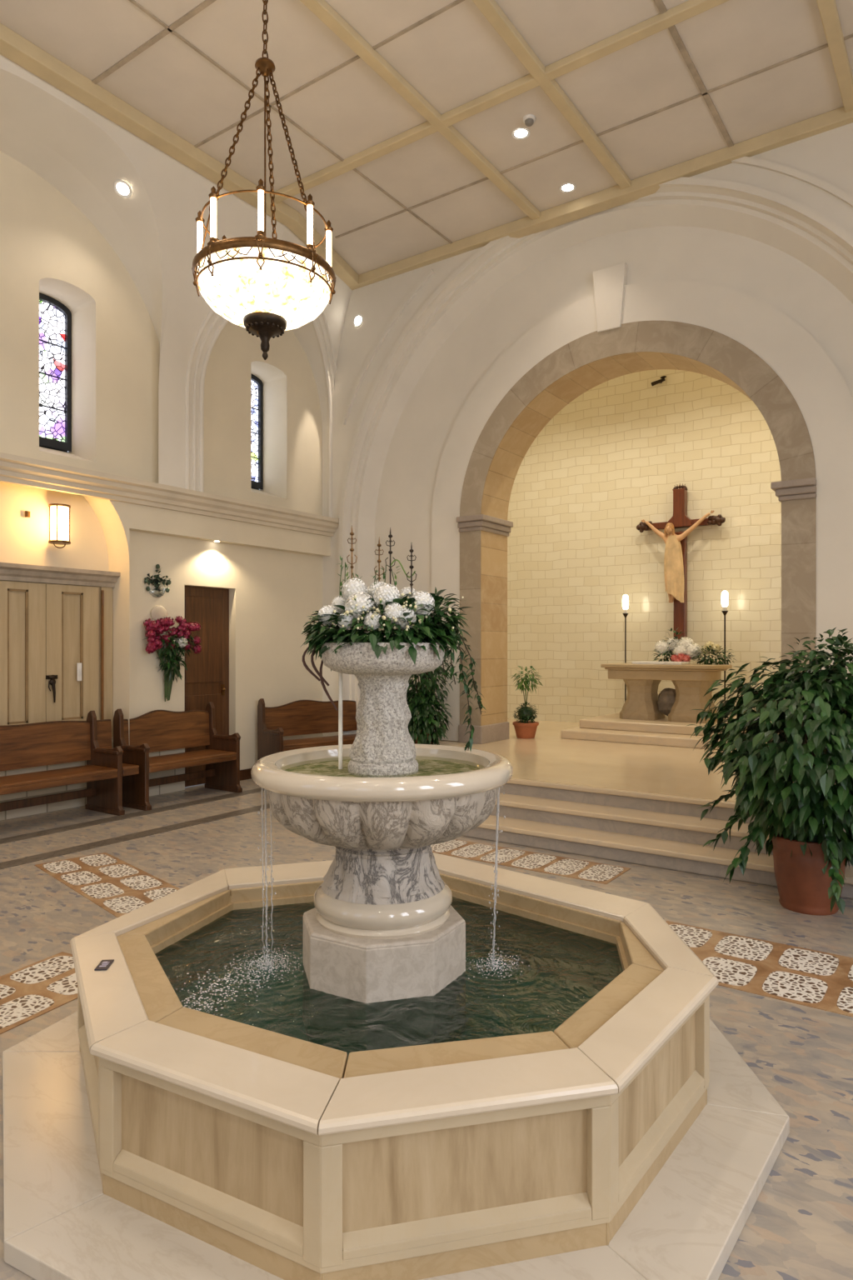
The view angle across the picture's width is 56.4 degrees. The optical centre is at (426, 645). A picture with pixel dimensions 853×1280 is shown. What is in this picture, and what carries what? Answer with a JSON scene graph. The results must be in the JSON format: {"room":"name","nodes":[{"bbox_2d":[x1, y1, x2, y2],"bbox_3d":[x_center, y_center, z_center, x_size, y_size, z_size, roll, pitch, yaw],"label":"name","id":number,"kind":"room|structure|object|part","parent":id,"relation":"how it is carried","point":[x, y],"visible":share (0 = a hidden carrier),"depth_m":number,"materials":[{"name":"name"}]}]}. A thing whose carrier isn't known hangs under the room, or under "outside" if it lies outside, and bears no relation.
{"room":"church interior","nodes":[
{"label":"church interior","id":0,"kind":"room"},
{"bbox_2d":[0,481,330,769],"bbox_3d":[-5.103,-0.050,6.198,0.370,3.500,12.900,0,0,35],"label":"wall","id":1,"kind":"structure","parent":0,"point":[272,577],"depth_m":9.35,"materials":[{"name":"beige paint"}]},
{"bbox_2d":[25,510,29,517],"bbox_3d":[-4.007,-1.320,7.981,0.050,0.060,0.050,0,0,35],"label":"bracket","id":2,"kind":"object","parent":1,"relation":"attached to","point":[27,512],"visible":1,"depth_m":7.96,"materials":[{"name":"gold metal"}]},
{"bbox_2d":[0,736,113,821],"bbox_3d":[-4.209,1.350,7.641,0.060,0.700,2.690,0,0,35],"label":"trim","id":3,"kind":"structure","parent":1,"relation":"attached to","point":[59,806],"depth_m":8.05,"materials":[{"name":"pale stone tile"}]},
{"bbox_2d":[48,503,70,548],"bbox_3d":[-3.765,-1.223,8.157,0.210,0.448,0.216,0,0,-12],"label":"wall lantern","id":4,"kind":"object","parent":1,"relation":"attached to","point":[58,512],"visible":1,"depth_m":8.09,"materials":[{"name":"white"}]},
{"bbox_3d":[-3.764,-1.250,8.153,0.170,0.340,0.170,0,0,35],"label":"lamp shade","id":5,"kind":"part","parent":4,"relation":"part of","materials":[{"name":"white glass"}]},
{"bbox_2d":[0,562,120,736],"bbox_3d":[-4.155,0.100,7.665,0.200,1.800,2.690,0,0,35],"label":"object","id":6,"kind":"object","parent":1,"relation":"attached to","point":[53,620],"visible":0.9,"depth_m":8.14,"materials":[{"name":"brown wood"}]},
{"bbox_3d":[-4.060,0.105,7.866,0.005,1.330,0.210,0,0,35],"label":"door panel","id":7,"kind":"part","parent":6,"relation":"part of","materials":[{"name":"brown wood"}]},
{"bbox_3d":[-4.050,0.105,7.860,0.028,1.330,0.210,0,0,35],"label":"panel moulding","id":8,"kind":"part","parent":6,"relation":"part of","materials":[{"name":"beige wood"}]},
{"bbox_3d":[-4.045,0.180,7.862,0.035,1.620,0.554,0,0,35],"label":"door","id":9,"kind":"part","parent":6,"relation":"part of","materials":[{"name":"brown wood"}]},
{"bbox_3d":[-3.820,0.439,8.119,0.058,0.285,0.120,0,0,35],"label":"handle","id":10,"kind":"part","parent":6,"relation":"part of","materials":[{"name":"metal"}]},
{"bbox_3d":[-4.155,-0.720,7.665,0.200,0.160,2.690,0,0,35],"label":"cornice","id":11,"kind":"part","parent":6,"relation":"part of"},
{"bbox_3d":[-3.730,0.105,8.337,0.005,1.330,0.240,0,0,35],"label":"door panel","id":12,"kind":"part","parent":6,"relation":"part of","materials":[{"name":"brown wood"}]},
{"bbox_3d":[-3.715,0.180,8.333,0.035,1.620,0.584,0,0,35],"label":"door","id":13,"kind":"part","parent":6,"relation":"part of","materials":[{"name":"brown wood"}]},
{"bbox_3d":[-3.721,0.105,8.331,0.028,1.330,0.240,0,0,35],"label":"panel moulding","id":14,"kind":"part","parent":6,"relation":"part of","materials":[{"name":"beige wood"}]},
{"bbox_2d":[76,662,81,680],"bbox_3d":[-3.653,0.275,8.369,0.020,0.190,0.050,0,0,35],"label":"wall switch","id":15,"kind":"object","parent":6,"relation":"attached to","point":[78,665],"visible":1,"depth_m":8.36,"materials":[{"name":"white plastic"}]},
{"bbox_2d":[144,564,170,597],"bbox_3d":[-3.045,-0.738,9.012,0.085,0.380,0.370,0,0,35],"label":"wall ornament","id":16,"kind":"object","parent":1,"relation":"attached to","point":[156,592],"visible":1,"depth_m":9.01,"materials":[{"name":"metal"}]},
{"bbox_2d":[149,748,184,796],"bbox_3d":[-3.090,1.370,9.012,0.040,0.660,0.820,0,0,35],"label":"trim","id":17,"kind":"structure","parent":1,"relation":"attached to","point":[180,786],"depth_m":9.13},
{"bbox_2d":[0,452,339,536],"bbox_3d":[-4.878,-1.670,6.040,0.200,0.260,12.700,0,0,35],"label":"trim","id":18,"kind":"structure","parent":1,"relation":"attached to","point":[14,469],"depth_m":8.65,"materials":[{"name":"beige paint"}]},
{"bbox_2d":[142,605,201,701],"bbox_3d":[-2.906,0.093,9.103,0.344,1.090,0.782,0,0,35],"label":"bouquet","id":19,"kind":"object","parent":1,"relation":"attached to","point":[159,623],"visible":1,"depth_m":9.05,"materials":[{"name":"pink plant"}]},
{"bbox_2d":[185,585,229,786],"bbox_3d":[-2.721,0.485,9.743,0.105,2.410,0.780,0,0,35],"label":"door","id":20,"kind":"structure","parent":1,"relation":"in","point":[207,676],"depth_m":9.79,"materials":[{"name":"brown wood"}]},
{"bbox_3d":[-2.540,0.550,9.958,0.055,0.140,0.050,0,0,35],"label":"handle","id":21,"kind":"part","parent":20,"relation":"part of","materials":[{"name":"gold metal"}]},
{"bbox_2d":[240,768,251,780],"bbox_3d":[-1.899,1.635,10.687,0.030,0.130,1.670,0,0,35],"label":"baseboard","id":22,"kind":"structure","parent":1,"relation":"attached to","point":[245,774],"depth_m":10.09,"materials":[{"name":"brown wood"}]},
{"bbox_2d":[185,308,337,517],"bbox_3d":[-1.790,-3.238,10.140,0.595,2.877,2.716,0,0,35],"label":"trim","id":23,"kind":"structure","parent":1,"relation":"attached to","point":[212,312],"depth_m":9.35,"materials":[{"name":"white paint"}]},
{"bbox_2d":[0,54,352,516],"bbox_3d":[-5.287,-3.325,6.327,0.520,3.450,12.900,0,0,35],"label":"wall","id":24,"kind":"structure","parent":0,"point":[48,247],"depth_m":8.63,"materials":[{"name":"beige paint"}]},
{"bbox_2d":[39,292,71,452],"bbox_3d":[-4.090,-2.925,8.455,0.080,1.610,0.620,0,0,35],"label":"window","id":25,"kind":"structure","parent":24,"relation":"in","point":[55,318],"depth_m":8.57,"materials":[{"name":"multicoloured glass"}]},
{"bbox_2d":[113,180,132,198],"bbox_3d":[-3.074,-4.623,8.046,0.183,0.101,0.157,0,0,7],"label":"recessed light","id":26,"kind":"object","parent":24,"relation":"attached to","point":[122,187],"visible":1,"depth_m":8.04,"materials":[{"name":"beige"}]},
{"bbox_2d":[251,374,263,489],"bbox_3d":[-2.478,-2.935,10.757,0.080,1.550,0.640,0,0,35],"label":"window","id":27,"kind":"structure","parent":24,"relation":"in","point":[257,384],"depth_m":10.96,"materials":[{"name":"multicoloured glass"}]},
{"bbox_3d":[-2.486,-2.950,10.763,0.010,1.400,0.540,0,0,35],"label":"pane","id":28,"kind":"part","parent":27,"relation":"part of","materials":[{"name":"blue glass"}]},
{"bbox_2d":[0,0,852,274],"bbox_3d":[-0.569,-5.100,3.023,11.800,0.100,13.300,0,0,35],"label":"ceiling","id":29,"kind":"structure","parent":0,"point":[456,57],"depth_m":7.20,"materials":[{"name":"white paint"}]},
{"bbox_2d":[191,0,336,359],"bbox_3d":[-1.201,-3.585,5.906,1.046,2.930,1.049,0,0,35],"label":"chandelier","id":30,"kind":"object","parent":29,"relation":"hanging from","point":[264,286],"visible":1,"depth_m":5.65,"materials":[{"name":"white glass"}]},
{"bbox_3d":[-1.420,-3.521,5.778,0.462,1.524,0.043,0,0,-30],"label":"suspension chain","id":31,"kind":"part","parent":30,"relation":"part of","materials":[{"name":"gold metal"}]},
{"bbox_3d":[-1.199,-2.570,5.906,0.980,0.320,0.980,0,0,35],"label":"lamp shade","id":32,"kind":"part","parent":30,"relation":"part of","materials":[{"name":"white glass"}]},
{"bbox_3d":[-1.199,-3.575,5.906,0.014,1.350,0.012,0,0,35],"label":"rod","id":33,"kind":"part","parent":30,"relation":"part of","materials":[{"name":"gold metal"}]},
{"bbox_3d":[-1.199,-4.670,5.906,0.040,0.696,0.040,0,0,7],"label":"ceiling chain","id":34,"kind":"part","parent":30,"relation":"part of","materials":[{"name":"gold metal"}]},
{"bbox_3d":[-1.199,-3.521,6.163,0.037,1.525,0.458,0,0,0],"label":"suspension chain","id":35,"kind":"part","parent":30,"relation":"part of","materials":[{"name":"gold metal"}]},
{"bbox_3d":[-0.976,-3.521,5.777,0.456,1.525,0.042,0,0,30],"label":"suspension chain","id":36,"kind":"part","parent":30,"relation":"part of","materials":[{"name":"gold metal"}]},
{"bbox_2d":[0,0,852,289],"bbox_3d":[-0.551,-4.984,2.962,11.300,0.131,12.820,0,0,35],"label":"ceiling beams","id":37,"kind":"structure","parent":29,"relation":"attached to","point":[15,47],"depth_m":7.63,"materials":[{"name":"beige wood"}]},
{"bbox_2d":[91,0,852,243],"bbox_3d":[-0.073,-5.043,2.554,10.050,0.015,12.700,0,0,35],"label":"trim","id":38,"kind":"structure","parent":29,"relation":"attached to","point":[660,4],"depth_m":7.06,"materials":[{"name":"beige wood"}]},
{"bbox_2d":[511,127,530,139],"bbox_3d":[0.931,-5.046,7.832,0.184,0.008,0.184,0,0,35],"label":"recessed light","id":39,"kind":"object","parent":29,"relation":"in","point":[520,133],"visible":1,"depth_m":7.83,"materials":[{"name":"beige"}]},
{"bbox_2d":[523,114,535,126],"bbox_3d":[0.984,-5.019,7.612,0.120,0.062,0.120,0,0,35],"label":"smoke detector","id":40,"kind":"object","parent":29,"relation":"attached to","point":[529,119],"visible":1,"depth_m":7.58,"materials":[{"name":"grey plastic"}]},
{"bbox_2d":[559,182,576,192],"bbox_3d":[1.557,-5.046,8.761,0.184,0.008,0.184,0,0,35],"label":"recessed light","id":41,"kind":"object","parent":29,"relation":"in","point":[569,187],"visible":1,"depth_m":8.76,"materials":[{"name":"beige"}]},
{"bbox_2d":[0,778,852,1279],"bbox_3d":[-0.675,1.760,3.220,12.000,0.120,13.500,0,0,35],"label":"floor","id":42,"kind":"structure","parent":0,"point":[799,1226],"depth_m":4.64,"materials":[{"name":"stone"}]},
{"bbox_2d":[0,951,77,1034],"bbox_3d":[-2.224,1.697,3.390,0.560,0.006,2.000,0,0,27],"label":"trim","id":43,"kind":"structure","parent":42,"relation":"on","point":[30,992],"depth_m":3.91,"materials":[{"name":"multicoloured tile"}]},
{"bbox_2d":[0,710,124,815],"bbox_3d":[-3.968,1.186,7.173,0.590,1.028,2.424,0,0,35],"label":"pew","id":44,"kind":"object","parent":42,"relation":"on","point":[37,744],"visible":1,"depth_m":7.88,"materials":[{"name":"brown wood"}]},
{"bbox_3d":[-4.165,0.771,7.311,0.028,0.107,2.303,0,0,35],"label":"rail","id":45,"kind":"part","parent":44,"relation":"part of","materials":[{"name":"brown wood"}]},
{"bbox_3d":[-4.157,0.959,7.305,0.050,0.442,2.300,0,0,35],"label":"backrest","id":46,"kind":"part","parent":44,"relation":"part of","materials":[{"name":"brown wood"}]},
{"bbox_3d":[-3.948,1.275,7.159,0.480,0.090,2.300,0,0,35],"label":"seat","id":47,"kind":"part","parent":44,"relation":"part of","materials":[{"name":"brown wood"}]},
{"bbox_3d":[-3.294,1.186,8.136,0.590,1.028,0.070,0,0,35],"label":"panel","id":48,"kind":"part","parent":44,"relation":"part of","materials":[{"name":"brown wood"}]},
{"bbox_3d":[-3.249,1.077,8.104,0.420,0.045,0.074,0,0,35],"label":"armrest","id":49,"kind":"part","parent":44,"relation":"part of","materials":[{"name":"brown wood"}]},
{"bbox_2d":[96,719,139,775],"bbox_3d":[-3.226,1.160,8.259,0.520,0.760,0.190,0,0,35],"label":"bench section","id":50,"kind":"object","parent":44,"relation":"attached to","point":[104,727],"visible":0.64,"depth_m":8.37,"materials":[{"name":"brown wood"}]},
{"bbox_3d":[-3.427,0.796,8.400,0.028,0.032,0.190,0,0,35],"label":"rail","id":51,"kind":"part","parent":50,"relation":"part of","materials":[{"name":"brown wood"}]},
{"bbox_3d":[-3.419,0.990,8.394,0.050,0.380,0.190,0,0,35],"label":"backrest","id":52,"kind":"part","parent":50,"relation":"part of","materials":[{"name":"brown wood"}]},
{"bbox_3d":[-3.210,1.275,8.248,0.480,0.090,0.190,0,0,35],"label":"seat","id":53,"kind":"part","parent":50,"relation":"part of","materials":[{"name":"brown wood"}]},
{"bbox_2d":[34,852,179,917],"bbox_3d":[-2.285,1.697,5.751,0.550,0.006,1.620,0,0,-43],"label":"trim","id":54,"kind":"structure","parent":42,"relation":"on","point":[119,887],"depth_m":5.72,"materials":[{"name":"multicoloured tile"}]},
{"bbox_2d":[0,787,264,844],"bbox_3d":[-4.464,1.698,5.811,0.180,0.003,12.400,0,0,35],"label":"trim","id":55,"kind":"structure","parent":42,"relation":"on","point":[64,828],"depth_m":7.84,"materials":[{"name":"stone"}]},
{"bbox_2d":[0,803,269,869],"bbox_3d":[-3.825,1.698,5.364,0.180,0.003,12.400,0,0,35],"label":"trim","id":56,"kind":"structure","parent":42,"relation":"on","point":[7,864],"depth_m":6.99,"materials":[{"name":"stone"}]},
{"bbox_2d":[113,701,242,810],"bbox_3d":[-2.753,1.186,8.874,0.590,1.028,1.304,0,0,35],"label":"pew","id":57,"kind":"object","parent":42,"relation":"on","point":[156,730],"visible":0.94,"depth_m":8.93,"materials":[{"name":"brown wood"}]},
{"bbox_3d":[-3.106,1.186,8.370,0.590,1.028,0.070,0,0,35],"label":"panel","id":58,"kind":"part","parent":57,"relation":"part of","materials":[{"name":"brown wood"}]},
{"bbox_3d":[-3.061,1.077,8.339,0.420,0.045,0.074,0,0,35],"label":"armrest","id":59,"kind":"part","parent":57,"relation":"part of","materials":[{"name":"brown wood"}]},
{"bbox_3d":[-2.950,0.771,9.012,0.028,0.107,1.186,0,0,35],"label":"rail","id":60,"kind":"part","parent":57,"relation":"part of","materials":[{"name":"brown wood"}]},
{"bbox_3d":[-2.941,0.959,9.006,0.050,0.442,1.180,0,0,35],"label":"backrest","id":61,"kind":"part","parent":57,"relation":"part of","materials":[{"name":"brown wood"}]},
{"bbox_3d":[-2.732,1.275,8.860,0.480,0.090,1.180,0,0,35],"label":"seat","id":62,"kind":"part","parent":57,"relation":"part of","materials":[{"name":"brown wood"}]},
{"bbox_3d":[-2.400,1.186,9.378,0.590,1.028,0.070,0,0,35],"label":"panel","id":63,"kind":"part","parent":57,"relation":"part of","materials":[{"name":"brown wood"}]},
{"bbox_3d":[-2.355,1.077,9.346,0.420,0.045,0.074,0,0,35],"label":"armrest","id":64,"kind":"part","parent":57,"relation":"part of","materials":[{"name":"brown wood"}]},
{"bbox_2d":[257,698,357,760],"bbox_3d":[-1.377,1.186,10.505,1.624,1.028,0.590,0,0,-41],"label":"pew","id":65,"kind":"object","parent":42,"relation":"on","point":[300,717],"visible":0.59,"depth_m":10.46,"materials":[{"name":"brown wood"}]},
{"bbox_3d":[-1.962,1.186,9.997,0.070,1.028,0.590,0,0,-41],"label":"panel","id":66,"kind":"part","parent":65,"relation":"part of","materials":[{"name":"brown wood"}]},
{"bbox_3d":[-1.926,1.077,9.955,0.074,0.045,0.420,0,0,-41],"label":"armrest","id":67,"kind":"part","parent":65,"relation":"part of","materials":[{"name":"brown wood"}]},
{"bbox_3d":[-1.534,0.771,10.686,1.505,0.107,0.028,0,0,-41],"label":"rail","id":68,"kind":"part","parent":65,"relation":"part of","materials":[{"name":"brown wood"}]},
{"bbox_3d":[-1.528,0.959,10.679,1.500,0.442,0.050,0,0,-41],"label":"backrest","id":69,"kind":"part","parent":65,"relation":"part of","materials":[{"name":"brown wood"}]},
{"bbox_3d":[-1.361,1.275,10.486,1.500,0.090,0.480,0,0,-41],"label":"seat","id":70,"kind":"part","parent":65,"relation":"part of","materials":[{"name":"brown wood"}]},
{"bbox_2d":[2,642,789,1279],"bbox_3d":[-0.213,0.844,3.255,2.975,1.712,2.832,0,0,35],"label":"fountain","id":71,"kind":"object","parent":42,"relation":"on","point":[389,1057],"visible":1,"depth_m":2.47,"materials":[{"name":"stone"}]},
{"bbox_3d":[-1.149,1.391,2.817,0.100,0.367,0.949,0,0,-27],"label":"frame","id":72,"kind":"part","parent":71,"relation":"part of","materials":[{"name":"stone"}]},
{"bbox_3d":[-1.144,1.607,2.819,0.090,0.067,0.949,0,0,-27],"label":"skirting","id":73,"kind":"part","parent":71,"relation":"part of","materials":[{"name":"yellow stone"}]},
{"bbox_3d":[-1.135,1.403,2.824,0.068,0.295,0.849,0,0,-27],"label":"panel","id":74,"kind":"part","parent":71,"relation":"part of","materials":[{"name":"stone"}]},
{"bbox_2d":[94,959,114,970],"bbox_3d":[-1.188,1.176,2.932,0.044,0.005,0.090,0,0,-5],"label":"plaque","id":75,"kind":"object","parent":71,"relation":"on","point":[104,964],"visible":1,"depth_m":2.93,"materials":[{"name":"silver metal"}]},
{"bbox_3d":[-0.596,1.391,2.225,0.806,0.367,0.100,0,0,28],"label":"frame","id":76,"kind":"part","parent":71,"relation":"part of","materials":[{"name":"stone"}]},
{"bbox_3d":[-0.589,1.403,2.239,0.706,0.295,0.068,0,0,28],"label":"panel","id":77,"kind":"part","parent":71,"relation":"part of","materials":[{"name":"stone"}]},
{"bbox_3d":[-0.594,1.607,2.229,0.806,0.067,0.090,0,0,28],"label":"skirting","id":78,"kind":"part","parent":71,"relation":"part of","materials":[{"name":"yellow stone"}]},
{"bbox_2d":[250,744,513,802],"bbox_3d":[-0.175,0.514,3.211,1.046,0.122,1.046,0,0,35],"label":"rim","id":79,"kind":"object","parent":71,"relation":"on","point":[435,773],"depth_m":2.95,"materials":[{"name":"stone"}]},
{"bbox_2d":[266,787,499,850],"bbox_3d":[-0.172,0.647,3.211,0.938,0.235,0.938,0,0,35],"label":"bowl","id":80,"kind":"object","parent":71,"relation":"on","point":[410,822],"depth_m":2.82,"materials":[{"name":"stone"}]},
{"bbox_3d":[-0.175,1.026,3.211,0.560,0.132,0.560,0,0,35],"label":"moulding","id":81,"kind":"part","parent":71,"relation":"part of","materials":[{"name":"stone"}]},
{"bbox_3d":[-0.175,0.320,3.211,0.284,0.440,0.284,0,0,35],"label":"stem","id":82,"kind":"part","parent":71,"relation":"part of","materials":[{"name":"stone"}]},
{"bbox_2d":[321,642,444,674],"bbox_3d":[-0.175,0.051,3.211,0.498,0.127,0.498,0,0,35],"label":"bowl","id":83,"kind":"object","parent":71,"relation":"on","point":[349,659],"depth_m":3.01,"materials":[{"name":"stone"}]},
{"bbox_3d":[-0.175,0.860,3.211,0.496,0.210,0.496,0,0,35],"label":"stem","id":84,"kind":"part","parent":71,"relation":"part of","materials":[{"name":"stone"}]},
{"bbox_2d":[300,525,485,750],"bbox_3d":[-0.164,-0.026,3.210,0.693,0.927,0.602,0,0,25],"label":"flower arrangement","id":85,"kind":"object","parent":71,"relation":"on","point":[408,616],"visible":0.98,"depth_m":3.12,"materials":[{"name":"green plant"}]},
{"bbox_3d":[0.106,1.607,2.132,0.788,0.067,0.090,0,0,-13],"label":"skirting","id":86,"kind":"part","parent":71,"relation":"part of","materials":[{"name":"yellow stone"}]},
{"bbox_3d":[0.104,1.403,2.143,0.688,0.295,0.068,0,0,-13],"label":"panel","id":87,"kind":"part","parent":71,"relation":"part of","materials":[{"name":"stone"}]},
{"bbox_3d":[0.107,1.391,2.127,0.788,0.367,0.100,0,0,-13],"label":"frame","id":88,"kind":"part","parent":71,"relation":"part of","materials":[{"name":"stone"}]},
{"bbox_3d":[0.714,1.607,2.538,0.090,0.067,0.847,0,0,37],"label":"skirting","id":89,"kind":"part","parent":71,"relation":"part of","materials":[{"name":"yellow stone"}]},
{"bbox_3d":[0.705,1.403,2.545,0.068,0.295,0.747,0,0,37],"label":"panel","id":90,"kind":"part","parent":71,"relation":"part of","materials":[{"name":"stone"}]},
{"bbox_3d":[0.718,1.391,2.535,0.131,0.367,0.850,0,0,35],"label":"frame","id":91,"kind":"part","parent":71,"relation":"part of","materials":[{"name":"stone"}]},
{"bbox_2d":[430,839,630,884],"bbox_3d":[0.275,1.697,6.668,2.800,0.006,0.480,0,0,35],"label":"trim","id":92,"kind":"structure","parent":42,"relation":"on","point":[542,862],"depth_m":6.25,"materials":[{"name":"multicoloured tile"}]},
{"bbox_2d":[461,778,852,899],"bbox_3d":[3.183,1.475,6.848,9.640,0.450,2.930,0,0,35],"label":"steps","id":93,"kind":"structure","parent":42,"relation":"on","point":[662,831],"depth_m":6.53,"materials":[{"name":"stone"}]},
{"bbox_2d":[665,920,852,1017],"bbox_3d":[2.900,1.697,3.445,4.000,0.006,0.770,0,0,35],"label":"trim","id":94,"kind":"structure","parent":42,"relation":"on","point":[805,977],"depth_m":4.18,"materials":[{"name":"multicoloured tile"}]},
{"bbox_2d":[687,627,852,915],"bbox_3d":[2.566,0.788,5.190,1.513,1.825,1.434,0,0,-5],"label":"potted plant","id":95,"kind":"object","parent":42,"relation":"on","point":[788,784],"visible":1,"depth_m":4.91,"materials":[{"name":"green plant"}]},
{"bbox_3d":[2.490,1.465,5.178,0.456,0.470,0.456,0,0,35],"label":"pot","id":96,"kind":"part","parent":95,"relation":"part of","materials":[{"name":"ceramic"}]},
{"bbox_2d":[512,720,539,738],"bbox_3d":[1.348,1.143,10.800,0.356,0.215,0.356,0,0,35],"label":"pot","id":97,"kind":"object","parent":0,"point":[524,729],"depth_m":10.68,"materials":[{"name":"ceramic"}]},
{"bbox_2d":[322,122,852,736],"bbox_3d":[3.090,-1.750,8.335,11.500,6.900,0.360,0,0,35],"label":"wall","id":98,"kind":"structure","parent":0,"point":[772,253],"depth_m":9.86,"materials":[{"name":"white paint"}]},
{"bbox_2d":[353,314,363,327],"bbox_3d":[-0.943,-4.470,10.928,0.184,0.184,0.008,0,0,35],"label":"recessed light","id":99,"kind":"object","parent":98,"relation":"in","point":[358,318],"visible":1,"depth_m":10.93,"materials":[{"name":"beige"}]},
{"bbox_2d":[456,514,513,744],"bbox_3d":[0.773,-0.205,10.449,0.410,2.910,0.795,0,0,35],"label":"trim","id":100,"kind":"structure","parent":98,"relation":"attached to","point":[497,732],"depth_m":10.23,"materials":[{"name":"stone"}]},
{"bbox_2d":[338,156,852,734],"bbox_3d":[1.760,-1.935,9.035,7.233,6.350,0.080,0,0,35],"label":"trim","id":101,"kind":"structure","parent":98,"relation":"attached to","point":[781,200],"depth_m":9.87,"materials":[{"name":"white paint"}]},
{"bbox_2d":[592,262,628,332],"bbox_3d":[2.127,-3.990,9.174,0.399,0.720,0.130,0,0,35],"label":"trim","id":102,"kind":"structure","parent":98,"relation":"attached to","point":[609,282],"depth_m":9.12,"materials":[{"name":"white paint"}]},
{"bbox_2d":[460,320,816,725],"bbox_3d":[2.348,-1.208,9.386,4.200,4.917,0.690,0,0,35],"label":"archway","id":103,"kind":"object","parent":98,"relation":"attached to","point":[591,360],"depth_m":9.52,"materials":[{"name":"stone"}]},
{"bbox_2d":[431,280,852,740],"bbox_3d":[2.184,-1.432,9.152,5.100,5.344,0.100,0,0,35],"label":"trim","id":104,"kind":"structure","parent":98,"relation":"attached to","point":[823,397],"depth_m":8.39,"materials":[{"name":"white paint"}]},
{"bbox_2d":[770,477,816,502],"bbox_3d":[3.886,-0.205,8.269,0.410,2.910,0.795,0,0,35],"label":"trim","id":105,"kind":"structure","parent":98,"relation":"attached to","point":[805,488],"depth_m":7.96,"materials":[{"name":"stone"}]},
{"bbox_2d":[431,718,835,802],"bbox_3d":[3.911,1.324,8.810,10.700,0.152,5.680,0,0,35],"label":"floor","id":106,"kind":"structure","parent":0,"point":[547,757],"depth_m":8.41,"materials":[{"name":"stone"}]},
{"bbox_2d":[406,655,454,744],"bbox_3d":[-0.077,0.579,10.087,0.903,1.619,0.681,0,0,44],"label":"potted shrub","id":107,"kind":"object","parent":106,"relation":"on","point":[422,726],"visible":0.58,"depth_m":9.89,"materials":[{"name":"green plant"}]},
{"bbox_2d":[511,665,543,738],"bbox_3d":[1.373,0.760,10.811,0.467,0.980,0.432,0,0,35],"label":"potted topiary","id":108,"kind":"object","parent":106,"relation":"on","point":[524,728],"visible":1,"depth_m":10.71,"materials":[{"name":"plant"}]},
{"bbox_2d":[560,726,779,749],"bbox_3d":[3.537,1.190,10.769,2.760,0.120,2.100,0,0,35],"label":"step","id":109,"kind":"structure","parent":106,"relation":"on","point":[578,733],"depth_m":10.15,"materials":[{"name":"stone"}]},
{"bbox_2d":[580,712,771,736],"bbox_3d":[3.598,1.070,10.940,2.446,0.120,1.750,0,0,35],"label":"step","id":110,"kind":"structure","parent":109,"relation":"on","point":[608,722],"depth_m":10.53,"materials":[{"name":"stone"}]},
{"bbox_2d":[622,594,629,701],"bbox_3d":[3.004,0.117,11.996,0.100,1.785,0.100,0,0,35],"label":"candle stand","id":111,"kind":"object","parent":110,"relation":"on","point":[625,599],"visible":0.76,"depth_m":11.99,"materials":[{"name":"metal"}]},
{"bbox_2d":[600,662,732,723],"bbox_3d":[3.309,0.630,10.898,1.640,0.760,0.750,0,0,35],"label":"altar table","id":112,"kind":"object","parent":110,"relation":"on","point":[691,682],"visible":0.94,"depth_m":10.64,"materials":[{"name":"stone"}]},
{"bbox_2d":[632,660,689,664],"bbox_3d":[3.182,0.232,10.804,0.680,0.034,0.350,0,0,35],"label":"book","id":113,"kind":"object","parent":112,"relation":"on","point":[640,662],"visible":0.97,"depth_m":10.64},
{"bbox_2d":[652,627,735,664],"bbox_3d":[3.633,0.040,10.860,1.144,0.582,0.409,0,0,41],"label":"flowers","id":114,"kind":"object","parent":112,"relation":"on","point":[684,648],"visible":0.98,"depth_m":10.82,"materials":[{"name":"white plant"}]},
{"bbox_2d":[657,687,676,715],"bbox_3d":[3.352,0.780,10.956,0.324,0.400,0.222,0,0,35],"label":"carving","id":115,"kind":"object","parent":110,"relation":"on","point":[667,697],"visible":0.68,"depth_m":10.90,"materials":[{"name":"stone"}]},
{"bbox_2d":[721,590,729,718],"bbox_3d":[4.192,0.117,11.165,0.100,1.785,0.100,0,0,35],"label":"candle stand","id":116,"kind":"object","parent":110,"relation":"on","point":[724,594],"visible":0.8,"depth_m":11.15,"materials":[{"name":"metal"}]},
{"bbox_2d":[507,369,781,722],"bbox_3d":[3.608,-1.750,12.214,6.100,6.300,0.150,0,0,35],"label":"wall","id":117,"kind":"structure","parent":0,"point":[612,459],"depth_m":12.40,"materials":[{"name":"beige brick"}]},
{"bbox_2d":[651,375,666,385],"bbox_3d":[3.543,-4.009,12.066,0.235,0.117,0.135,0,0,35],"label":"wall spotlight","id":118,"kind":"object","parent":117,"relation":"attached to","point":[662,377],"visible":1,"depth_m":12.02,"materials":[{"name":"metal"}]},
{"bbox_2d":[636,483,725,639],"bbox_3d":[3.738,-1.225,11.806,1.328,2.410,0.331,0,0,35],"label":"crucifix","id":119,"kind":"object","parent":117,"relation":"attached to","point":[676,550],"visible":0.97,"depth_m":11.80,"materials":[{"name":"brown wood"}]},
{"bbox_3d":[3.787,-2.373,11.876,0.220,0.115,0.050,0,0,35],"label":"carved crown","id":120,"kind":"part","parent":119,"relation":"part of","materials":[{"name":"brown wood"}]}
]}

